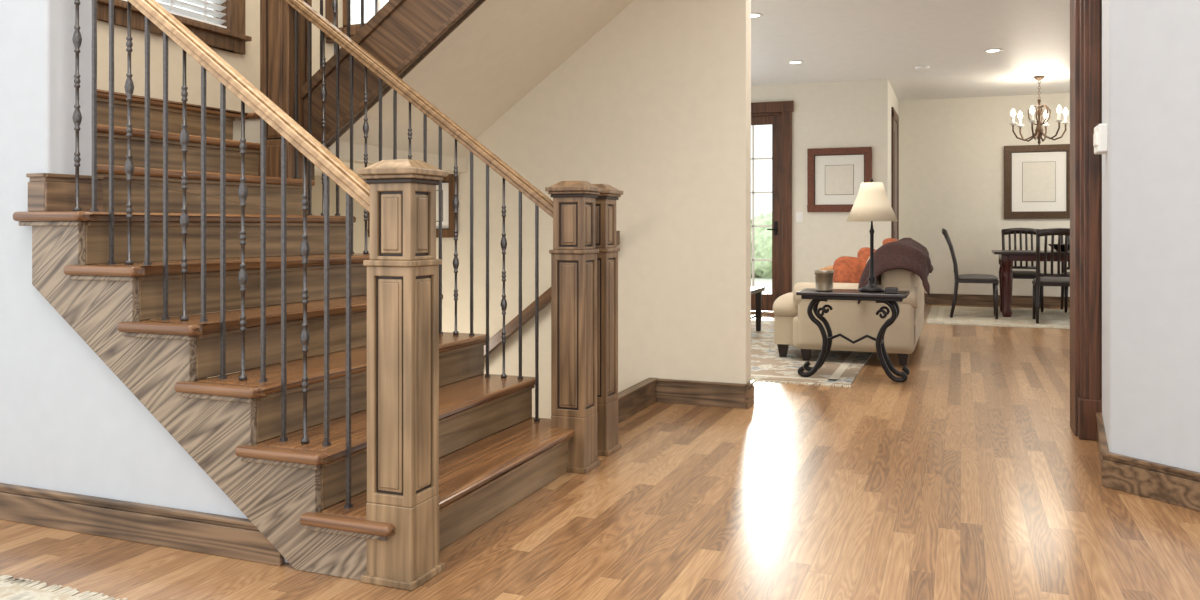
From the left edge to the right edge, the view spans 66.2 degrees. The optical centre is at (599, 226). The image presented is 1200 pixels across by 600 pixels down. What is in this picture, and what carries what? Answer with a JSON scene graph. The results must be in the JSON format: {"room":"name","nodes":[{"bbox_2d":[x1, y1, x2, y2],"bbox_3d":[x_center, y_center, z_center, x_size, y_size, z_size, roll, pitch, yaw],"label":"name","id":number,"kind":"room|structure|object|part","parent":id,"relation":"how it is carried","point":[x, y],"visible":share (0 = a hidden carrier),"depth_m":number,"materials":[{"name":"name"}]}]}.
{"room":"entrance hall","nodes":[
{"label":"entrance hall","id":0,"kind":"room"},
{"bbox_2d":[0,0,330,562],"bbox_3d":[-3.199,-1.550,3.837,5.243,5.200,0.190,0,0,21],"label":"wall","id":1,"kind":"structure","parent":0,"point":[69,424],"depth_m":3.26,"materials":[{"name":"white paint"}]},
{"bbox_2d":[26,173,50,211],"bbox_3d":[-1.980,-0.122,3.244,0.085,0.135,0.030,0,0,21],"label":"baseboard","id":2,"kind":"structure","parent":1,"relation":"attached to","point":[36,188],"depth_m":3.24,"materials":[{"name":"brown wood"}]},
{"bbox_2d":[41,173,103,211],"bbox_3d":[-1.904,-0.121,3.329,0.030,0.135,0.230,0,0,21],"label":"baseboard","id":3,"kind":"structure","parent":1,"relation":"attached to","point":[60,192],"depth_m":3.30,"materials":[{"name":"brown wood"}]},
{"bbox_2d":[0,483,283,565],"bbox_3d":[-3.333,0.988,3.774,5.040,0.125,0.030,0,0,21],"label":"baseboard","id":4,"kind":"structure","parent":1,"relation":"attached to","point":[201,532],"depth_m":3.06,"materials":[{"name":"brown wood"}]},
{"bbox_2d":[97,0,259,377],"bbox_3d":[-2.877,-0.175,5.198,0.150,7.950,2.980,0,0,21],"label":"wall","id":5,"kind":"structure","parent":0,"point":[248,64],"depth_m":5.64,"materials":[{"name":"beige paint"}]},
{"bbox_2d":[312,0,750,418],"bbox_3d":[-0.753,-0.175,6.041,3.490,7.950,0.140,0,0,21],"label":"wall","id":6,"kind":"structure","parent":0,"point":[654,108],"depth_m":5.57,"materials":[{"name":"beige paint"}]},
{"bbox_2d":[745,380,754,408],"bbox_3d":[0.880,0.980,5.391,0.030,0.140,0.160,0,0,21],"label":"baseboard","id":7,"kind":"structure","parent":6,"relation":"attached to","point":[749,387],"depth_m":5.35,"materials":[{"name":"brown wood"}]},
{"bbox_2d":[0,304,1199,599],"bbox_3d":[1.003,1.150,5.300,12.000,0.200,16.600,0,0,21],"label":"floor","id":8,"kind":"structure","parent":0,"point":[967,477],"depth_m":3.28,"materials":[{"name":"brown wood"}]},
{"bbox_2d":[0,574,127,599],"bbox_3d":[-3.031,1.044,2.353,3.056,0.011,1.680,0,0,21],"label":"area rug","id":9,"kind":"object","parent":8,"relation":"on","point":[11,588],"visible":1,"depth_m":2.62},
{"bbox_2d":[13,0,633,579],"bbox_3d":[-1.191,0.482,4.517,3.562,5.254,3.046,0,0,21],"label":"staircase","id":10,"kind":"structure","parent":8,"relation":"on","point":[472,60],"depth_m":3.58,"materials":[{"name":"brown wood"}]},
{"bbox_2d":[72,0,369,508],"bbox_3d":[-1.292,-0.113,3.041,1.365,1.958,0.068,0,0,21],"label":"stair railing","id":11,"kind":"object","parent":10,"relation":"on","point":[333,168],"visible":0.97,"depth_m":2.99,"materials":[{"name":"metal"}]},
{"bbox_3d":[-1.292,-0.555,3.041,1.365,1.073,0.068,0,0,21],"label":"handrail","id":12,"kind":"part","parent":11,"relation":"part of","materials":[{"name":"brown wood"}]},
{"bbox_2d":[258,0,314,180],"bbox_3d":[-1.607,-2.189,4.711,0.204,3.902,0.204,0,0,21],"label":"wooden column","id":13,"kind":"structure","parent":10,"relation":"on","point":[277,17],"depth_m":4.63,"materials":[{"name":"wood"}]},
{"bbox_2d":[320,0,377,67],"bbox_3d":[-0.608,-1.876,4.368,1.920,2.194,0.064,0,0,21],"label":"stair railing","id":14,"kind":"object","parent":10,"relation":"on","point":[334,2],"visible":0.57,"depth_m":4.64,"materials":[{"name":"metal"}]},
{"bbox_2d":[285,0,552,421],"bbox_3d":[-0.870,-0.159,4.331,1.480,2.051,0.068,0,0,21],"label":"stair railing","id":15,"kind":"object","parent":10,"relation":"on","point":[474,146],"visible":0.79,"depth_m":4.28,"materials":[{"name":"metal"}]},
{"bbox_3d":[-0.870,-0.605,4.331,1.480,1.159,0.068,0,0,21],"label":"handrail","id":16,"kind":"part","parent":15,"relation":"part of","materials":[{"name":"brown wood"}]},
{"bbox_3d":[-0.849,0.894,5.945,2.080,1.742,0.111,0,0,21],"label":"basement handrail","id":17,"kind":"part","parent":10,"relation":"part of","materials":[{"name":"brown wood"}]},
{"bbox_2d":[357,159,447,590],"bbox_3d":[-0.591,0.425,2.767,0.195,1.250,0.195,0,0,21],"label":"newel post","id":18,"kind":"object","parent":8,"relation":"on","point":[403,265],"visible":1,"depth_m":2.71,"materials":[{"name":"brown wood"}]},
{"bbox_2d":[545,181,602,473],"bbox_3d":[-0.112,0.425,4.023,0.195,1.250,0.195,0,0,21],"label":"newel post","id":19,"kind":"object","parent":8,"relation":"on","point":[574,253],"visible":0.98,"depth_m":3.96,"materials":[{"name":"brown wood"}]},
{"bbox_2d":[593,184,622,455],"bbox_3d":[-0.014,0.425,4.323,0.195,1.250,0.195,0,0,21],"label":"newel post","id":20,"kind":"object","parent":8,"relation":"on","point":[605,204],"visible":0.45,"depth_m":4.25,"materials":[{"name":"brown wood"}]},
{"bbox_2d":[751,320,872,387],"bbox_3d":[1.295,1.044,8.337,2.332,0.011,4.084,0,0,21],"label":"area rug","id":21,"kind":"object","parent":8,"relation":"on","point":[840,368],"visible":0.2,"depth_m":7.01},
{"bbox_2d":[751,287,764,330],"bbox_3d":[1.130,0.819,8.955,0.770,0.438,0.900,0,0,21],"label":"coffee table","id":22,"kind":"object","parent":21,"relation":"on","point":[757,291],"visible":0.27,"depth_m":9.17,"materials":[{"name":"brown wood"}]},
{"bbox_2d":[773,257,925,365],"bbox_3d":[2.222,0.626,8.012,1.110,0.825,2.198,0,0,21],"label":"sofa","id":23,"kind":"object","parent":21,"relation":"on","point":[853,320],"visible":0.56,"depth_m":6.99,"materials":[{"name":"fabric"}]},
{"bbox_2d":[819,265,833,282],"bbox_3d":[1.915,0.450,7.434,0.329,0.296,0.230,0,0,0],"label":"throw pillow","id":24,"kind":"object","parent":23,"relation":"on","point":[831,266],"visible":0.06,"depth_m":7.46,"materials":[{"name":"orange fabric"}]},
{"bbox_2d":[833,256,864,282],"bbox_3d":[2.032,0.400,7.323,0.367,0.331,0.244,0,0,-1],"label":"throw pillow","id":25,"kind":"object","parent":23,"relation":"on","point":[847,269],"visible":0.45,"depth_m":7.28,"materials":[{"name":"orange fabric"}]},
{"bbox_3d":[2.302,0.620,7.985,0.900,0.660,2.190,0,0,21],"label":"frame","id":26,"kind":"part","parent":23,"relation":"part of","materials":[{"name":"fabric"}]},
{"bbox_2d":[857,247,875,265],"bbox_3d":[2.240,0.330,7.414,0.370,0.333,0.270,0,0,-17],"label":"throw pillow","id":27,"kind":"object","parent":23,"relation":"on","point":[863,253],"visible":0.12,"depth_m":7.38,"materials":[{"name":"orange fabric"}]},
{"bbox_2d":[882,238,897,244],"bbox_3d":[2.546,0.210,7.702,0.338,0.235,0.305,0,0,-37],"label":"throw pillow","id":28,"kind":"object","parent":23,"relation":"on","point":[887,240],"visible":0.1,"depth_m":7.68,"materials":[{"name":"orange fabric"}]},
{"bbox_2d":[858,238,932,303],"bbox_3d":[2.350,0.333,7.273,0.524,0.491,1.086,0,0,21],"label":"throw blanket","id":29,"kind":"object","parent":23,"relation":"on","point":[908,254],"visible":0.93,"depth_m":6.86,"materials":[{"name":"fabric"}]},
{"bbox_2d":[796,288,909,382],"bbox_3d":[1.755,0.742,6.369,0.726,0.594,0.420,0,0,21],"label":"console table","id":30,"kind":"object","parent":21,"relation":"on","point":[891,300],"visible":1,"depth_m":6.30,"materials":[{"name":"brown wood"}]},
{"bbox_2d":[814,270,833,291],"bbox_3d":[1.552,0.372,6.373,0.134,0.145,0.134,0,0,21],"label":"candle holder","id":31,"kind":"object","parent":30,"relation":"on","point":[823,278],"visible":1,"depth_m":6.32,"materials":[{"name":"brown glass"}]},
{"bbox_2d":[847,179,897,291],"bbox_3d":[1.877,0.055,6.353,0.344,0.780,0.344,0,0,21],"label":"table lamp","id":32,"kind":"object","parent":30,"relation":"on","point":[872,203],"visible":1,"depth_m":6.27,"materials":[{"name":"beige fabric"}]},
{"bbox_2d":[885,287,897,293],"bbox_3d":[1.957,0.425,6.171,0.080,0.040,0.080,0,0,21],"label":"decorative box","id":33,"kind":"object","parent":30,"relation":"on","point":[888,290],"visible":1,"depth_m":6.14,"materials":[{"name":"brown wood"}]},
{"bbox_2d":[925,305,1069,328],"bbox_3d":[5.628,1.044,10.452,3.565,0.011,2.462,0,0,21],"label":"area rug","id":34,"kind":"object","parent":8,"relation":"on","point":[963,315],"visible":0.52,"depth_m":10.57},
{"bbox_2d":[942,228,998,318],"bbox_3d":[4.286,0.525,10.672,0.607,1.031,0.460,0,0,21],"label":"dining chair","id":35,"kind":"object","parent":34,"relation":"on","point":[964,278],"visible":1,"depth_m":10.52,"materials":[{"name":"brown wood"}]},
{"bbox_2d":[1001,228,1042,311],"bbox_3d":[5.320,0.525,11.602,0.460,1.031,0.607,0,0,21],"label":"dining chair","id":36,"kind":"object","parent":34,"relation":"on","point":[1017,274],"visible":0.53,"depth_m":11.76,"materials":[{"name":"brown wood"}]},
{"bbox_2d":[992,250,1069,316],"bbox_3d":[5.505,0.661,10.677,1.740,0.753,0.940,0,0,21],"label":"dining table","id":37,"kind":"object","parent":34,"relation":"on","point":[1006,257],"visible":0.44,"depth_m":10.59,"materials":[{"name":"brown wood"}]},
{"bbox_2d":[1048,244,1069,251],"bbox_3d":[5.384,0.242,10.725,0.300,0.085,0.300,0,0,21],"label":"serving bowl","id":38,"kind":"object","parent":37,"relation":"on","point":[1055,245],"visible":0.49,"depth_m":10.64,"materials":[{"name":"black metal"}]},
{"bbox_2d":[1032,228,1069,323],"bbox_3d":[4.976,0.525,10.011,0.460,1.031,0.607,0,0,21],"label":"dining chair","id":39,"kind":"object","parent":34,"relation":"on","point":[1042,279],"visible":0.75,"depth_m":9.87,"materials":[{"name":"brown wood"}]},
{"bbox_2d":[1060,235,1069,312],"bbox_3d":[5.953,0.525,11.354,0.460,1.031,0.607,0,0,21],"label":"dining chair","id":40,"kind":"object","parent":34,"relation":"on","point":[1064,290],"visible":0.09,"depth_m":11.55,"materials":[{"name":"brown wood"}]},
{"bbox_2d":[751,79,888,291],"bbox_3d":[2.188,-0.350,11.408,2.650,2.800,0.160,0,0,21],"label":"wall","id":41,"kind":"structure","parent":0,"point":[838,114],"depth_m":11.10,"materials":[{"name":"beige paint"}]},
{"bbox_2d":[751,101,793,310],"bbox_3d":[1.800,-0.244,11.528,1.260,2.592,0.180,0,0,21],"label":"door","id":42,"kind":"structure","parent":41,"relation":"in","point":[778,114],"depth_m":11.34,"materials":[{"name":"brown wood"}]},
{"bbox_2d":[796,212,802,221],"bbox_3d":[2.431,-0.120,11.217,0.080,0.120,0.018,0,0,21],"label":"light switch","id":43,"kind":"object","parent":41,"relation":"attached to","point":[799,215],"visible":1,"depth_m":11.21,"materials":[{"name":"white plastic"}]},
{"bbox_2d":[807,147,871,211],"bbox_3d":[2.870,-0.565,11.036,0.758,0.770,0.035,0,0,21],"label":"framed picture","id":44,"kind":"object","parent":41,"relation":"attached to","point":[835,176],"visible":0.81,"depth_m":11.05,"materials":[{"name":"wood"}]},
{"bbox_2d":[889,82,898,237],"bbox_3d":[3.728,-0.350,11.911,0.150,2.800,1.900,0,0,21],"label":"wall","id":45,"kind":"structure","parent":0,"point":[893,101],"depth_m":11.29,"materials":[{"name":"beige paint"}]},
{"bbox_2d":[891,107,898,239],"bbox_3d":[3.822,-0.220,11.912,0.025,2.540,1.070,0,0,21],"label":"door","id":46,"kind":"structure","parent":45,"relation":"in","point":[894,116],"depth_m":11.77,"materials":[{"name":"brown wood"}]},
{"bbox_2d":[751,0,1069,100],"bbox_3d":[3.905,-1.900,7.841,8.450,0.300,9.750,0,0,21],"label":"ceiling","id":47,"kind":"structure","parent":0,"point":[835,40],"depth_m":8.87,"materials":[{"name":"white paint"}]},
{"bbox_2d":[751,13,762,17],"bbox_3d":[1.258,-1.746,7.595,0.170,0.007,0.170,0,0,21],"label":"recessed light","id":48,"kind":"object","parent":47,"relation":"in","point":[753,15],"visible":0.54,"depth_m":7.59,"materials":[{"name":"white plastic"}]},
{"bbox_2d":[787,61,803,63],"bbox_3d":[2.073,-1.746,9.756,0.170,0.007,0.170,0,0,21],"label":"recessed light","id":49,"kind":"object","parent":47,"relation":"in","point":[789,62],"visible":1,"depth_m":9.75,"materials":[{"name":"white plastic"}]},
{"bbox_2d":[915,65,928,69],"bbox_3d":[3.505,-1.732,10.011,0.150,0.035,0.150,0,0,21],"label":"smoke detector","id":50,"kind":"object","parent":47,"relation":"attached to","point":[919,67],"visible":1,"depth_m":9.96,"materials":[{"name":"white plastic"}]},
{"bbox_2d":[984,49,1001,52],"bbox_3d":[3.892,-1.746,9.108,0.170,0.007,0.170,0,0,21],"label":"recessed light","id":51,"kind":"object","parent":47,"relation":"in","point":[988,50],"visible":1,"depth_m":9.09,"materials":[{"name":"white plastic"}]},
{"bbox_2d":[1009,75,1069,144],"bbox_3d":[5.097,-1.350,10.676,0.649,0.800,0.630,0,0,21],"label":"chandelier","id":52,"kind":"object","parent":47,"relation":"hanging from","point":[1039,132],"visible":1,"depth_m":10.65,"materials":[{"name":"brown metal"}]},
{"bbox_2d":[899,93,1069,296],"bbox_3d":[6.802,-0.350,11.807,5.950,2.800,0.150,0,0,21],"label":"wall","id":53,"kind":"structure","parent":0,"point":[951,150],"depth_m":12.45,"materials":[{"name":"beige paint"}]},
{"bbox_2d":[925,293,1069,307],"bbox_3d":[6.375,0.980,11.881,4.800,0.140,0.030,0,0,21],"label":"baseboard","id":54,"kind":"structure","parent":53,"relation":"attached to","point":[931,298],"depth_m":12.36,"materials":[{"name":"brown wood"}]},
{"bbox_2d":[1004,144,1069,218],"bbox_3d":[5.777,-0.595,12.110,0.848,0.970,0.035,0,0,21],"label":"framed picture","id":55,"kind":"object","parent":53,"relation":"attached to","point":[1036,177],"visible":0.84,"depth_m":12.12,"materials":[{"name":"brown wood"}]},
{"bbox_2d":[1102,0,1199,471],"bbox_3d":[4.067,-0.350,2.756,4.439,2.800,2.500,0,0,21],"label":"wall","id":56,"kind":"structure","parent":0,"point":[1151,48],"depth_m":3.58,"materials":[{"name":"white paint"}]},
{"bbox_2d":[1070,0,1101,439],"bbox_3d":[2.482,-0.350,4.688,0.130,2.800,0.340,0,0,21],"label":"trim","id":57,"kind":"structure","parent":56,"relation":"attached to","point":[1085,15],"depth_m":4.55,"materials":[{"name":"brown wood"}]},
{"bbox_2d":[1093,123,1106,153],"bbox_3d":[2.169,-0.380,3.983,0.051,0.120,0.160,0,0,21],"label":"thermostat","id":58,"kind":"object","parent":56,"relation":"attached to","point":[1100,131],"visible":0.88,"depth_m":3.91,"materials":[{"name":"white plastic"}]},
{"bbox_2d":[1096,412,1108,465],"bbox_3d":[2.268,0.980,4.160,0.031,0.140,0.965,0,0,27],"label":"baseboard","id":59,"kind":"structure","parent":56,"relation":"attached to","point":[1101,434],"depth_m":4.11,"materials":[{"name":"brown wood"}]},
{"bbox_2d":[1101,451,1199,510],"bbox_3d":[2.549,0.980,2.767,0.030,0.140,2.189,0,0,-28],"label":"baseboard","id":60,"kind":"structure","parent":56,"relation":"attached to","point":[1177,486],"depth_m":3.55,"materials":[{"name":"brown wood"}]},
{"bbox_3d":[-1.216,2.525,5.326,2.850,2.550,1.530,0,0,21],"label":"wall","id":61,"kind":"structure","parent":0,"visible":0},
{"bbox_2d":[97,0,251,54],"bbox_3d":[-2.641,-1.985,5.675,0.180,1.658,1.180,0,0,21],"label":"window","id":62,"kind":"structure","parent":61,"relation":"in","point":[233,38],"depth_m":5.89,"materials":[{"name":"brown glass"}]},
{"bbox_2d":[123,0,226,27],"bbox_3d":[-2.644,-1.986,5.676,0.065,1.368,0.850,0,0,21],"label":"window blinds","id":63,"kind":"object","parent":62,"relation":"attached to","point":[170,8],"visible":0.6,"depth_m":5.87,"materials":[{"name":"white plastic"}]},
{"bbox_2d":[325,0,379,42],"bbox_3d":[-1.546,-2.011,6.304,0.745,1.462,0.150,0,0,21],"label":"window","id":64,"kind":"structure","parent":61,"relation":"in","point":[354,28],"depth_m":6.38,"materials":[{"name":"brown wood"}]},
{"bbox_2d":[367,174,458,237],"bbox_3d":[-1.255,-0.140,6.144,0.688,0.420,0.035,0,0,21],"label":"framed picture","id":65,"kind":"object","parent":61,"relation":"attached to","point":[448,183],"visible":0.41,"depth_m":6.05,"materials":[{"name":"wood"}]},
{"bbox_2d":[618,378,657,422],"bbox_3d":[0.110,0.979,4.994,0.060,0.142,1.180,0,0,21],"label":"trim","id":66,"kind":"structure","parent":61,"relation":"attached to","point":[641,395],"depth_m":5.18,"materials":[{"name":"brown wood"}]},
{"bbox_2d":[656,378,744,407],"bbox_3d":[0.591,0.980,5.426,0.540,0.140,0.030,0,0,21],"label":"baseboard","id":67,"kind":"structure","parent":61,"relation":"attached to","point":[719,394],"depth_m":5.42,"materials":[{"name":"brown wood"}]},
{"label":"outside","id":68,"kind":"structure","parent":0,"visible":0},
{"bbox_2d":[751,277,771,293],"bbox_3d":[5.828,1.225,18.982,21.000,0.150,12.400,0,0,21],"label":"ground","id":69,"kind":"structure","parent":68,"point":[758,282],"depth_m":18.73,"materials":[{"name":"stone"}]},
{"bbox_2d":[751,212,771,277],"bbox_3d":[5.169,0.572,20.501,10.034,2.010,2.302,0,0,21],"label":"hedge","id":70,"kind":"object","parent":69,"relation":"on","point":[762,236],"visible":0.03,"depth_m":20.63,"materials":[{"name":"green plant"}]}
]}

